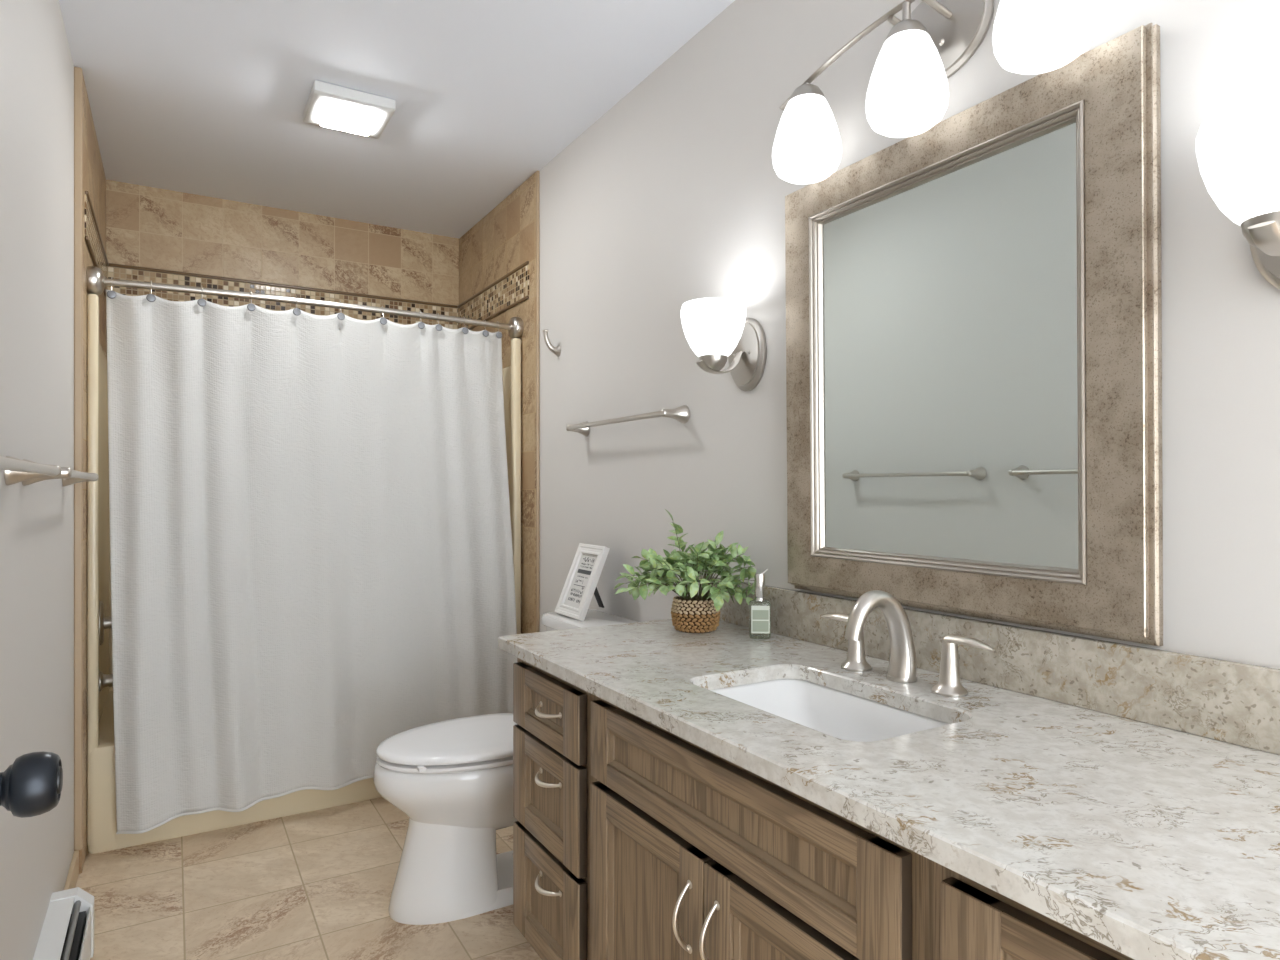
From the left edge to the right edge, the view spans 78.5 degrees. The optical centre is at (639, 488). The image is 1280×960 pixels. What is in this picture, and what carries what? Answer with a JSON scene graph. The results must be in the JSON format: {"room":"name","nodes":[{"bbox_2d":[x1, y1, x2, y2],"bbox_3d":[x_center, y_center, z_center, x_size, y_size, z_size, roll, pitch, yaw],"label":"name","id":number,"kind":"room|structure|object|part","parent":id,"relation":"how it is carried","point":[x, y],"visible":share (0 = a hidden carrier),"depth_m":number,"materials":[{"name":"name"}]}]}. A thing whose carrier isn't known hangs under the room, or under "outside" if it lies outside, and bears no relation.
{"room":"bathroom","nodes":[
{"label":"bathroom","id":0,"kind":"room"},
{"bbox_2d":[0,0,105,959],"bbox_3d":[-0.792,-0.055,0.750,0.120,2.440,5.900,0,0,-31],"label":"wall","id":1,"kind":"structure","parent":0,"point":[37,66],"depth_m":1.75,"materials":[{"name":"white paint"}]},
{"bbox_2d":[0,456,60,485],"bbox_3d":[-0.939,-0.033,1.152,0.080,0.054,0.694,0,0,-31],"label":"towel bar","id":2,"kind":"object","parent":1,"relation":"attached to","point":[16,470],"visible":1,"depth_m":1.34,"materials":[{"name":"silver metal"}]},
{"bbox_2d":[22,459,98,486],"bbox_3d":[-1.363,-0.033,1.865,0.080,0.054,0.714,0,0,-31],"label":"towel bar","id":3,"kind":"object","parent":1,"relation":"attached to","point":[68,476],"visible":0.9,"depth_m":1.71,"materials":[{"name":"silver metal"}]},
{"bbox_3d":[-1.194,-0.033,1.582,0.080,0.054,0.054,0,0,-31],"label":"wall post","id":4,"kind":"part","parent":3,"relation":"part of","materials":[{"name":"silver metal"}]},
{"bbox_3d":[-1.532,-0.033,2.149,0.080,0.054,0.054,0,0,-31],"label":"wall post","id":5,"kind":"part","parent":3,"relation":"part of","materials":[{"name":"silver metal"}]},
{"bbox_2d":[33,887,93,959],"bbox_3d":[-1.037,1.077,1.323,0.086,0.163,1.475,0,0,-31],"label":"baseboard heater","id":6,"kind":"object","parent":1,"relation":"attached to","point":[67,932],"visible":1,"depth_m":1.83,"materials":[{"name":"white metal"}]},
{"bbox_3d":[-1.049,1.072,1.310,0.050,0.146,1.425,0,0,-31],"label":"panel","id":7,"kind":"part","parent":6,"relation":"part of","materials":[{"name":"white metal"}]},
{"bbox_2d":[64,850,78,889],"bbox_3d":[-1.575,1.127,2.155,0.012,0.075,0.495,0,0,-31],"label":"baseboard","id":8,"kind":"structure","parent":1,"relation":"attached to","point":[73,873],"depth_m":2.27,"materials":[{"name":"beige tile"}]},
{"bbox_2d":[74,67,81,849],"bbox_3d":[-1.698,-0.092,2.369,0.021,2.362,0.014,0,0,-31],"label":"trim","id":9,"kind":"structure","parent":1,"relation":"attached to","point":[77,71],"depth_m":2.36,"materials":[{"name":"beige tile"}]},
{"bbox_2d":[85,190,108,296],"bbox_3d":[-1.959,-0.854,2.837,0.010,0.154,0.920,0,0,-31],"label":"trim","id":10,"kind":"structure","parent":1,"relation":"attached to","point":[93,239],"depth_m":2.67,"materials":[{"name":"tile"}]},
{"bbox_2d":[106,180,458,356],"bbox_3d":[-1.590,-0.055,3.650,1.516,2.440,0.100,0,0,-31],"label":"wall","id":11,"kind":"structure","parent":0,"point":[148,227],"depth_m":3.55,"materials":[{"name":"tile"}]},
{"bbox_2d":[107,263,457,328],"bbox_3d":[-1.562,-0.854,3.603,1.494,0.154,0.011,0,0,-31],"label":"trim","id":12,"kind":"structure","parent":11,"relation":"attached to","point":[116,271],"depth_m":3.54,"materials":[{"name":"tile"}]},
{"bbox_2d":[87,266,523,338],"bbox_3d":[-1.139,-0.673,2.902,1.484,0.092,0.106,0,0,-31],"label":"curtain rod","id":13,"kind":"object","parent":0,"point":[96,281],"visible":1,"depth_m":2.77,"materials":[{"name":"silver metal"}]},
{"bbox_2d":[107,277,115,298],"bbox_3d":[-1.717,-0.653,2.548,0.027,0.075,0.036,0,0,-31],"label":"curtain hook","id":14,"kind":"object","parent":13,"relation":"hanging from","point":[111,294],"visible":1,"depth_m":2.53,"materials":[{"name":"silver metal"}]},
{"bbox_2d":[146,281,155,301],"bbox_3d":[-1.617,-0.653,2.594,0.027,0.075,0.036,0,0,-31],"label":"curtain hook","id":15,"kind":"object","parent":13,"relation":"hanging from","point":[150,297],"visible":1,"depth_m":2.58,"materials":[{"name":"grey metal"}]},
{"bbox_2d":[197,286,205,306],"bbox_3d":[-1.485,-0.653,2.657,0.027,0.075,0.036,0,0,-31],"label":"curtain hook","id":16,"kind":"object","parent":13,"relation":"hanging from","point":[201,302],"visible":1,"depth_m":2.64,"materials":[{"name":"grey metal"}]},
{"bbox_2d":[247,291,255,310],"bbox_3d":[-1.353,-0.653,2.726,0.027,0.075,0.036,0,0,-31],"label":"curtain hook","id":17,"kind":"object","parent":13,"relation":"hanging from","point":[251,307],"visible":1,"depth_m":2.71,"materials":[{"name":"grey metal"}]},
{"bbox_2d":[293,296,300,315],"bbox_3d":[-1.225,-0.653,2.796,0.027,0.075,0.036,0,0,-31],"label":"curtain hook","id":18,"kind":"object","parent":13,"relation":"hanging from","point":[296,311],"visible":1,"depth_m":2.78,"materials":[{"name":"grey metal"}]},
{"bbox_3d":[-1.134,-0.673,2.884,1.459,0.023,0.070,0,0,-31],"label":"rod","id":19,"kind":"part","parent":13,"relation":"part of","materials":[{"name":"silver metal"}]},
{"bbox_2d":[106,290,516,833],"bbox_3d":[-1.097,0.222,2.837,1.394,1.738,0.154,0,0,-31],"label":"shower curtain","id":20,"kind":"object","parent":13,"relation":"hanging from","point":[312,566],"visible":0.95,"depth_m":2.75,"materials":[{"name":"white fabric"}]},
{"bbox_2d":[337,301,344,319],"bbox_3d":[-1.097,-0.653,2.871,0.027,0.075,0.036,0,0,-31],"label":"curtain hook","id":21,"kind":"object","parent":13,"relation":"hanging from","point":[341,316],"visible":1,"depth_m":2.86,"materials":[{"name":"grey metal"}]},
{"bbox_2d":[380,306,386,324],"bbox_3d":[-0.968,-0.653,2.950,0.027,0.075,0.036,0,0,-31],"label":"curtain hook","id":22,"kind":"object","parent":13,"relation":"hanging from","point":[383,320],"visible":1,"depth_m":2.94,"materials":[{"name":"grey metal"}]},
{"bbox_2d":[418,311,424,328],"bbox_3d":[-0.849,-0.653,3.029,0.027,0.075,0.036,0,0,-31],"label":"curtain hook","id":23,"kind":"object","parent":13,"relation":"hanging from","point":[421,325],"visible":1,"depth_m":3.01,"materials":[{"name":"grey metal"}]},
{"bbox_2d":[436,313,441,330],"bbox_3d":[-0.790,-0.653,3.068,0.027,0.075,0.036,0,0,-31],"label":"curtain hook","id":24,"kind":"object","parent":13,"relation":"hanging from","point":[438,326],"visible":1,"depth_m":3.06,"materials":[{"name":"grey metal"}]},
{"bbox_2d":[462,316,468,333],"bbox_3d":[-0.702,-0.653,3.131,0.027,0.075,0.036,0,0,-31],"label":"curtain hook","id":25,"kind":"object","parent":13,"relation":"hanging from","point":[464,330],"visible":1,"depth_m":3.12,"materials":[{"name":"grey metal"}]},
{"bbox_2d":[483,319,488,336],"bbox_3d":[-0.631,-0.653,3.183,0.027,0.075,0.036,0,0,-31],"label":"curtain hook","id":26,"kind":"object","parent":13,"relation":"hanging from","point":[485,332],"visible":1,"depth_m":3.17,"materials":[{"name":"grey metal"}]},
{"bbox_2d":[496,321,501,337],"bbox_3d":[-0.583,-0.653,3.219,0.027,0.075,0.036,0,0,-31],"label":"curtain hook","id":27,"kind":"object","parent":13,"relation":"hanging from","point":[498,334],"visible":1,"depth_m":3.20,"materials":[{"name":"grey metal"}]},
{"bbox_2d":[75,797,541,959],"bbox_3d":[-0.106,1.205,1.159,1.716,0.080,5.900,0,0,-31],"label":"floor","id":28,"kind":"structure","parent":0,"point":[317,884],"depth_m":2.24,"materials":[{"name":"tile"}]},
{"bbox_2d":[87,294,520,853],"bbox_3d":[-1.339,0.270,3.232,1.479,1.790,0.844,0,0,-31],"label":"bathtub","id":29,"kind":"object","parent":28,"relation":"on","point":[102,836],"visible":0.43,"depth_m":2.68,"materials":[{"name":"beige plastic"}]},
{"bbox_3d":[-1.962,0.260,2.863,0.030,1.770,0.840,0,0,-31],"label":"panel","id":30,"kind":"part","parent":29,"relation":"part of","materials":[{"name":"beige plastic"}]},
{"bbox_2d":[99,601,111,644],"bbox_3d":[-1.887,0.475,2.787,0.053,0.155,0.124,0,0,-31],"label":"shower valve","id":31,"kind":"object","parent":29,"relation":"attached to","point":[104,622],"visible":0.75,"depth_m":2.75,"materials":[{"name":"grey metal"}]},
{"bbox_3d":[-1.905,0.475,2.776,0.012,0.155,0.124,0,0,-31],"label":"valve plate","id":32,"kind":"part","parent":31,"relation":"part of","materials":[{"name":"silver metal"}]},
{"bbox_3d":[-1.883,0.500,2.789,0.043,0.093,0.044,0,0,-31],"label":"valve handle","id":33,"kind":"part","parent":31,"relation":"part of","materials":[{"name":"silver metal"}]},
{"bbox_2d":[99,672,112,691],"bbox_3d":[-1.834,0.677,2.784,0.142,0.071,0.068,0,0,-31],"label":"tub spout","id":34,"kind":"object","parent":29,"relation":"attached to","point":[105,680],"visible":0.28,"depth_m":2.74,"materials":[{"name":"grey metal"}]},
{"bbox_3d":[-1.828,0.682,2.787,0.128,0.060,0.044,0,0,-31],"label":"spout","id":35,"kind":"part","parent":34,"relation":"part of","materials":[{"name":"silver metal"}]},
{"bbox_3d":[-1.547,0.154,3.582,1.479,1.359,0.030,0,0,-31],"label":"panel","id":36,"kind":"part","parent":29,"relation":"part of","materials":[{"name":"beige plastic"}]},
{"bbox_2d":[87,691,381,853],"bbox_3d":[-1.339,0.995,3.232,1.479,0.341,0.844,0,0,-31],"label":"tub","id":37,"kind":"object","parent":29,"relation":"in","point":[102,836],"depth_m":2.63,"materials":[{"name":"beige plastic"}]},
{"bbox_3d":[-0.720,0.260,3.603,0.036,1.770,0.840,0,0,-31],"label":"panel","id":38,"kind":"part","parent":29,"relation":"part of","materials":[{"name":"beige plastic"}]},
{"bbox_2d":[374,609,636,924],"bbox_3d":[-0.381,0.788,2.317,0.783,0.754,0.456,0,0,-31],"label":"toilet","id":39,"kind":"object","parent":28,"relation":"on","point":[452,779],"visible":0.52,"depth_m":2.13,"materials":[{"name":"white ceramic"}]},
{"bbox_3d":[-0.489,0.741,2.252,0.516,0.018,0.370,0,0,-31],"label":"seat","id":40,"kind":"part","parent":39,"relation":"part of","materials":[{"name":"white plastic"}]},
{"bbox_3d":[-0.496,0.713,2.248,0.501,0.025,0.372,0,0,-31],"label":"lid","id":41,"kind":"part","parent":39,"relation":"part of","materials":[{"name":"white plastic"}]},
{"bbox_2d":[554,543,609,620],"bbox_3d":[-0.180,0.298,2.544,0.131,0.230,0.185,0,0,-31],"label":"picture frame","id":42,"kind":"object","parent":39,"relation":"on","point":[578,590],"visible":1,"depth_m":2.53,"materials":[{"name":"white"}]},
{"bbox_2d":[564,554,596,607],"bbox_3d":[-0.189,0.297,2.539,0.072,0.168,0.123,0,0,-31],"label":"print","id":43,"kind":"object","parent":42,"relation":"attached to","point":[577,586],"depth_m":2.55,"materials":[{"name":"grey paper"}]},
{"bbox_3d":[-0.148,0.329,2.563,0.004,0.130,0.032,-27,13,-28],"label":"easel leg","id":44,"kind":"part","parent":42,"relation":"part of","materials":[{"name":"black"}]},
{"bbox_3d":[-0.132,0.430,2.464,0.205,0.039,0.456,0,0,-31],"label":"tank lid","id":45,"kind":"part","parent":39,"relation":"part of","materials":[{"name":"white ceramic"}]},
{"bbox_2d":[513,658,1133,959],"bbox_3d":[0.330,0.771,1.312,0.603,0.788,1.595,0,0,-31],"label":"vanity cabinet","id":46,"kind":"object","parent":28,"relation":"on","point":[633,839],"visible":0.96,"depth_m":1.20,"materials":[{"name":"brown wood"}]},
{"bbox_3d":[-0.208,0.994,1.692,0.004,0.050,0.205,0,0,-31],"label":"rail","id":47,"kind":"part","parent":46,"relation":"part of","materials":[{"name":"brown wood"}]},
{"bbox_3d":[-0.208,0.745,1.692,0.004,0.046,0.205,0,0,-31],"label":"rail","id":48,"kind":"part","parent":46,"relation":"part of","materials":[{"name":"brown wood"}]},
{"bbox_3d":[-0.208,0.526,1.692,0.004,0.038,0.205,0,0,-31],"label":"rail","id":49,"kind":"part","parent":46,"relation":"part of","materials":[{"name":"brown wood"}]},
{"bbox_3d":[-0.208,0.805,1.692,0.004,0.048,0.205,0,0,-31],"label":"rail","id":50,"kind":"part","parent":46,"relation":"part of","materials":[{"name":"brown wood"}]},
{"bbox_3d":[-0.208,0.577,1.692,0.004,0.046,0.205,0,0,-31],"label":"rail","id":51,"kind":"part","parent":46,"relation":"part of","materials":[{"name":"brown wood"}]},
{"bbox_3d":[-0.208,0.426,1.692,0.004,0.036,0.205,0,0,-31],"label":"rail","id":52,"kind":"part","parent":46,"relation":"part of","materials":[{"name":"brown wood"}]},
{"bbox_3d":[-0.197,0.899,1.699,0.006,0.164,0.228,0,0,-31],"label":"drawer","id":53,"kind":"part","parent":46,"relation":"part of","materials":[{"name":"brown wood"}]},
{"bbox_3d":[-0.197,0.661,1.699,0.006,0.146,0.228,0,0,-31],"label":"drawer","id":54,"kind":"part","parent":46,"relation":"part of","materials":[{"name":"brown wood"}]},
{"bbox_3d":[-0.197,0.475,1.699,0.006,0.087,0.228,0,0,-31],"label":"drawer","id":55,"kind":"part","parent":46,"relation":"part of","materials":[{"name":"brown wood"}]},
{"bbox_3d":[-0.200,0.849,1.679,0.044,0.017,0.113,0,0,-31],"label":"pull handle","id":56,"kind":"part","parent":46,"relation":"part of","materials":[{"name":"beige metal"}]},
{"bbox_3d":[-0.200,0.622,1.679,0.044,0.017,0.113,0,0,-31],"label":"pull handle","id":57,"kind":"part","parent":46,"relation":"part of","materials":[{"name":"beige metal"}]},
{"bbox_3d":[-0.200,0.476,1.679,0.044,0.017,0.113,0,0,-31],"label":"pull handle","id":58,"kind":"part","parent":46,"relation":"part of","materials":[{"name":"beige metal"}]},
{"bbox_3d":[0.001,0.585,1.341,0.004,0.045,0.244,0,0,-31],"label":"rail","id":59,"kind":"part","parent":46,"relation":"part of","materials":[{"name":"brown wood"}]},
{"bbox_3d":[0.012,0.783,1.348,0.006,0.376,0.267,0,0,-31],"label":"door","id":60,"kind":"part","parent":46,"relation":"part of","materials":[{"name":"brown wood"}]},
{"bbox_3d":[0.068,0.660,1.205,0.044,0.113,0.013,0,0,-31],"label":"pull handle","id":61,"kind":"part","parent":46,"relation":"part of","materials":[{"name":"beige metal"}]},
{"bbox_3d":[0.105,0.660,1.144,0.044,0.113,0.013,0,0,-31],"label":"pull handle","id":62,"kind":"part","parent":46,"relation":"part of","materials":[{"name":"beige metal"}]},
{"bbox_3d":[0.126,0.555,1.190,0.020,0.040,1.567,0,0,-31],"label":"rail","id":63,"kind":"part","parent":46,"relation":"part of","materials":[{"name":"brown wood"}]},
{"bbox_3d":[0.097,0.527,1.180,0.004,0.040,0.615,0,0,-31],"label":"rail","id":64,"kind":"part","parent":46,"relation":"part of","materials":[{"name":"brown wood"}]},
{"bbox_3d":[0.097,0.423,1.180,0.004,0.036,0.615,0,0,-31],"label":"rail","id":65,"kind":"part","parent":46,"relation":"part of","materials":[{"name":"brown wood"}]},
{"bbox_3d":[0.108,0.474,1.187,0.006,0.090,0.638,0,0,-31],"label":"false drawer","id":66,"kind":"part","parent":46,"relation":"part of","materials":[{"name":"brown wood"}]},
{"bbox_3d":[0.204,0.783,1.026,0.006,0.376,0.267,0,0,-31],"label":"door","id":67,"kind":"part","parent":46,"relation":"part of","materials":[{"name":"brown wood"}]},
{"bbox_3d":[0.193,0.585,1.020,0.004,0.045,0.244,0,0,-31],"label":"rail","id":68,"kind":"part","parent":46,"relation":"part of","materials":[{"name":"brown wood"}]},
{"bbox_2d":[498,619,1279,959],"bbox_3d":[0.333,0.362,1.316,0.599,0.028,1.611,0,0,-31],"label":"countertop","id":69,"kind":"structure","parent":46,"relation":"on","point":[1145,841],"depth_m":0.93,"materials":[{"name":"stone"}]},
{"bbox_2d":[614,509,756,632],"bbox_3d":[0.092,0.198,1.942,0.314,0.299,0.302,0,0,-31],"label":"potted plant","id":70,"kind":"object","parent":69,"relation":"on","point":[691,612],"visible":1,"depth_m":1.89,"materials":[{"name":"green plant"}]},
{"bbox_2d":[749,569,770,638],"bbox_3d":[0.280,0.267,1.828,0.049,0.162,0.030,0,0,3],"label":"soap dispenser","id":71,"kind":"object","parent":69,"relation":"on","point":[759,608],"visible":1,"depth_m":1.81,"materials":[{"name":"clear glass"}]},
{"bbox_3d":[0.280,0.303,1.829,0.049,0.089,0.029,0,0,3],"label":"glass","id":72,"kind":"part","parent":71,"relation":"part of","materials":[{"name":"green"}]},
{"bbox_3d":[0.279,0.318,1.813,0.037,0.025,0.001,0,0,3],"label":"label panel","id":73,"kind":"part","parent":71,"relation":"part of","materials":[{"name":"paper"}]},
{"bbox_3d":[0.279,0.291,1.813,0.037,0.022,0.001,0,0,3],"label":"label panel","id":74,"kind":"part","parent":71,"relation":"part of","materials":[{"name":"paper"}]},
{"bbox_2d":[710,679,948,741],"bbox_3d":[0.302,0.462,1.319,0.316,0.169,0.475,0,0,-31],"label":"sink","id":75,"kind":"object","parent":69,"relation":"in","point":[829,711],"visible":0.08,"depth_m":1.47,"materials":[{"name":"white ceramic"}]},
{"bbox_2d":[821,590,994,696],"bbox_3d":[0.430,0.264,1.404,0.163,0.167,0.390,0,0,-31],"label":"faucet","id":76,"kind":"object","parent":69,"relation":"on","point":[902,668],"visible":1,"depth_m":1.40,"materials":[{"name":"silver metal"}]},
{"bbox_3d":[0.399,0.255,1.555,0.030,0.016,0.100,0,0,-31],"label":"lever","id":77,"kind":"part","parent":76,"relation":"part of","materials":[{"name":"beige metal"}]},
{"bbox_3d":[0.420,0.301,1.522,0.058,0.094,0.058,0,0,-31],"label":"handle","id":78,"kind":"part","parent":76,"relation":"part of","materials":[{"name":"silver metal"}]},
{"bbox_3d":[0.431,0.264,1.403,0.163,0.167,0.053,0,0,-31],"label":"spout","id":79,"kind":"part","parent":76,"relation":"part of","materials":[{"name":"silver metal"}]},
{"bbox_3d":[0.529,0.301,1.339,0.058,0.094,0.058,0,0,-31],"label":"handle","id":80,"kind":"part","parent":76,"relation":"part of","materials":[{"name":"silver metal"}]},
{"bbox_3d":[0.547,0.255,1.306,0.030,0.016,0.100,0,0,-31],"label":"lever","id":81,"kind":"part","parent":76,"relation":"part of","materials":[{"name":"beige metal"}]},
{"bbox_3d":[0.403,0.426,0.667,0.004,0.036,0.208,0,0,-31],"label":"rail","id":82,"kind":"part","parent":46,"relation":"part of","materials":[{"name":"brown wood"}]},
{"bbox_3d":[-0.368,0.145,0.270,0.037,2.020,0.800,0,0,-31],"label":"door","id":83,"kind":"structure","parent":28,"relation":"on","visible":0},
{"bbox_2d":[0,751,62,817],"bbox_3d":[-0.488,0.227,0.590,0.085,0.062,0.062,0,0,-31],"label":"door knob","id":84,"kind":"object","parent":83,"relation":"attached to","point":[31,786],"visible":1,"depth_m":0.59,"materials":[{"name":"black metal"}]},
{"bbox_3d":[-0.453,0.227,0.611,0.003,0.021,0.021,0,0,-31],"label":"knob","id":85,"kind":"part","parent":84,"relation":"part of","materials":[{"name":"black"}]},
{"bbox_2d":[59,0,734,237],"bbox_3d":[-0.106,-1.315,1.159,1.716,0.080,5.900,0,0,-31],"label":"ceiling","id":86,"kind":"structure","parent":0,"point":[209,98],"depth_m":2.47,"materials":[{"name":"white paint"}]},
{"bbox_2d":[303,80,395,138],"bbox_3d":[-0.968,-1.246,2.607,0.248,0.058,0.248,0,0,-31],"label":"ceiling light","id":87,"kind":"object","parent":86,"relation":"attached to","point":[328,105],"visible":1,"depth_m":2.55,"materials":[{"name":"white plastic"}]},
{"bbox_2d":[320,100,377,135],"bbox_3d":[-0.968,-1.229,2.607,0.160,0.024,0.160,0,0,-31],"label":"diffuser","id":88,"kind":"object","parent":87,"relation":"attached to","point":[335,114],"depth_m":2.58,"materials":[{"name":"white"}]},
{"bbox_2d":[671,596,719,632],"bbox_3d":[0.137,0.307,1.935,0.123,0.080,0.123,0,0,-31],"label":"basket","id":89,"kind":"object","parent":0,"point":[696,614],"depth_m":1.89,"materials":[{"name":"brown wicker"}]},
{"bbox_2d":[459,0,1279,668],"bbox_3d":[0.583,-0.055,1.570,0.111,2.440,5.900,0,0,-31],"label":"wall","id":90,"kind":"structure","parent":0,"point":[674,196],"depth_m":2.01,"materials":[{"name":"white paint"}]},
{"bbox_2d":[457,261,528,329],"bbox_3d":[-0.692,-0.854,3.592,0.010,0.154,0.920,0,0,-31],"label":"trim","id":91,"kind":"structure","parent":90,"relation":"attached to","point":[511,289],"depth_m":3.49,"materials":[{"name":"tile"}]},
{"bbox_2d":[536,171,539,631],"bbox_3d":[-0.409,-0.054,3.137,0.012,2.438,0.014,0,0,-31],"label":"trim","id":92,"kind":"structure","parent":90,"relation":"attached to","point":[537,172],"depth_m":3.13,"materials":[{"name":"beige tile"}]},
{"bbox_2d":[543,330,560,356],"bbox_3d":[-0.338,-0.551,2.965,0.066,0.097,0.044,0,0,-31],"label":"robe hook","id":93,"kind":"object","parent":90,"relation":"attached to","point":[556,350],"visible":1,"depth_m":2.96,"materials":[{"name":"silver metal"}]},
{"bbox_3d":[-0.339,-0.553,2.964,0.055,0.080,0.025,0,0,-31],"label":"hook arm","id":94,"kind":"part","parent":93,"relation":"part of","materials":[{"name":"silver metal"}]},
{"bbox_3d":[-0.318,-0.525,2.977,0.020,0.044,0.044,0,0,-31],"label":"wall post","id":95,"kind":"part","parent":93,"relation":"part of","materials":[{"name":"silver metal"}]},
{"bbox_2d":[566,405,689,435],"bbox_3d":[-0.065,-0.214,2.493,0.080,0.054,0.674,0,0,-31],"label":"towel bar","id":96,"kind":"object","parent":90,"relation":"attached to","point":[681,414],"visible":1,"depth_m":2.32,"materials":[{"name":"silver metal"}]},
{"bbox_3d":[-0.223,-0.214,2.759,0.080,0.054,0.054,0,0,-31],"label":"wall post","id":97,"kind":"part","parent":96,"relation":"part of","materials":[{"name":"silver metal"}]},
{"bbox_3d":[0.094,-0.214,2.227,0.080,0.054,0.054,0,0,-31],"label":"wall post","id":98,"kind":"part","parent":96,"relation":"part of","materials":[{"name":"silver metal"}]},
{"bbox_2d":[681,297,766,390],"bbox_3d":[0.195,-0.353,1.947,0.193,0.206,0.162,0,0,-31],"label":"wall sconce","id":99,"kind":"object","parent":90,"relation":"attached to","point":[717,330],"visible":1,"depth_m":1.91,"materials":[{"name":"white glass"}]},
{"bbox_3d":[0.181,-0.389,1.939,0.162,0.134,0.162,0,0,-31],"label":"lamp shade","id":100,"kind":"part","parent":99,"relation":"part of","materials":[{"name":"white glass"}]},
{"bbox_3d":[0.202,-0.317,1.951,0.140,0.064,0.028,0,0,-31],"label":"scroll arm","id":101,"kind":"part","parent":99,"relation":"part of","materials":[{"name":"silver metal"}]},
{"bbox_2d":[772,0,1098,184],"bbox_3d":[0.502,-0.809,1.455,0.168,0.290,0.692,0,0,-31],"label":"vanity light","id":102,"kind":"object","parent":90,"relation":"attached to","point":[907,95],"visible":1,"depth_m":1.41,"materials":[{"name":"white glass"}]},
{"bbox_3d":[0.357,-0.753,1.678,0.147,0.178,0.147,0,0,-31],"label":"lamp shade","id":103,"kind":"part","parent":102,"relation":"part of","materials":[{"name":"white glass"}]},
{"bbox_3d":[0.510,-0.863,1.495,0.079,0.067,0.028,0,0,-31],"label":"support arm","id":104,"kind":"part","parent":102,"relation":"part of","materials":[{"name":"silver metal"}]},
{"bbox_3d":[0.493,-0.753,1.449,0.147,0.178,0.147,0,0,-31],"label":"lamp shade","id":105,"kind":"part","parent":102,"relation":"part of","materials":[{"name":"white glass"}]},
{"bbox_3d":[0.541,-0.863,1.443,0.079,0.067,0.028,0,0,-31],"label":"support arm","id":106,"kind":"part","parent":102,"relation":"part of","materials":[{"name":"silver metal"}]},
{"bbox_3d":[0.629,-0.753,1.221,0.147,0.178,0.147,0,0,-31],"label":"lamp shade","id":107,"kind":"part","parent":102,"relation":"part of","materials":[{"name":"white glass"}]},
{"bbox_2d":[785,23,1162,645],"bbox_3d":[0.552,-0.225,1.488,0.039,0.915,0.790,-1,0,-31],"label":"wall mirror","id":108,"kind":"object","parent":90,"relation":"attached to","point":[974,299],"visible":0.99,"depth_m":1.37,"materials":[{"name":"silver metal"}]},
{"bbox_3d":[0.544,-0.228,1.489,0.025,0.756,0.614,-1,0,-31],"label":"moulding","id":109,"kind":"part","parent":108,"relation":"part of","materials":[{"name":"beige"}]},
{"bbox_2d":[822,121,1077,568],"bbox_3d":[0.555,-0.229,1.494,0.005,0.730,0.586,-1,0,-31],"label":"mirror glass","id":110,"kind":"object","parent":108,"relation":"attached to","point":[950,292],"depth_m":1.44,"materials":[{"name":"silver mirror"}]},
{"bbox_2d":[699,575,1279,754],"bbox_3d":[0.582,0.293,1.465,0.020,0.110,1.611,0,0,-31],"label":"backsplash","id":111,"kind":"structure","parent":90,"relation":"attached to","point":[1237,703],"depth_m":1.25,"materials":[{"name":"stone"}]},
{"bbox_2d":[1196,87,1279,288],"bbox_3d":[0.785,-0.353,0.956,0.193,0.206,0.162,0,0,-31],"label":"wall sconce","id":112,"kind":"object","parent":90,"relation":"attached to","point":[1238,145],"visible":1,"depth_m":0.93,"materials":[{"name":"white glass"}]},
{"bbox_3d":[0.771,-0.389,0.948,0.162,0.134,0.162,0,0,-31],"label":"lamp shade","id":113,"kind":"part","parent":112,"relation":"part of","materials":[{"name":"white glass"}]},
{"bbox_3d":[0.791,-0.317,0.960,0.140,0.064,0.028,0,0,-31],"label":"scroll arm","id":114,"kind":"part","parent":112,"relation":"part of","materials":[{"name":"silver metal"}]}
]}

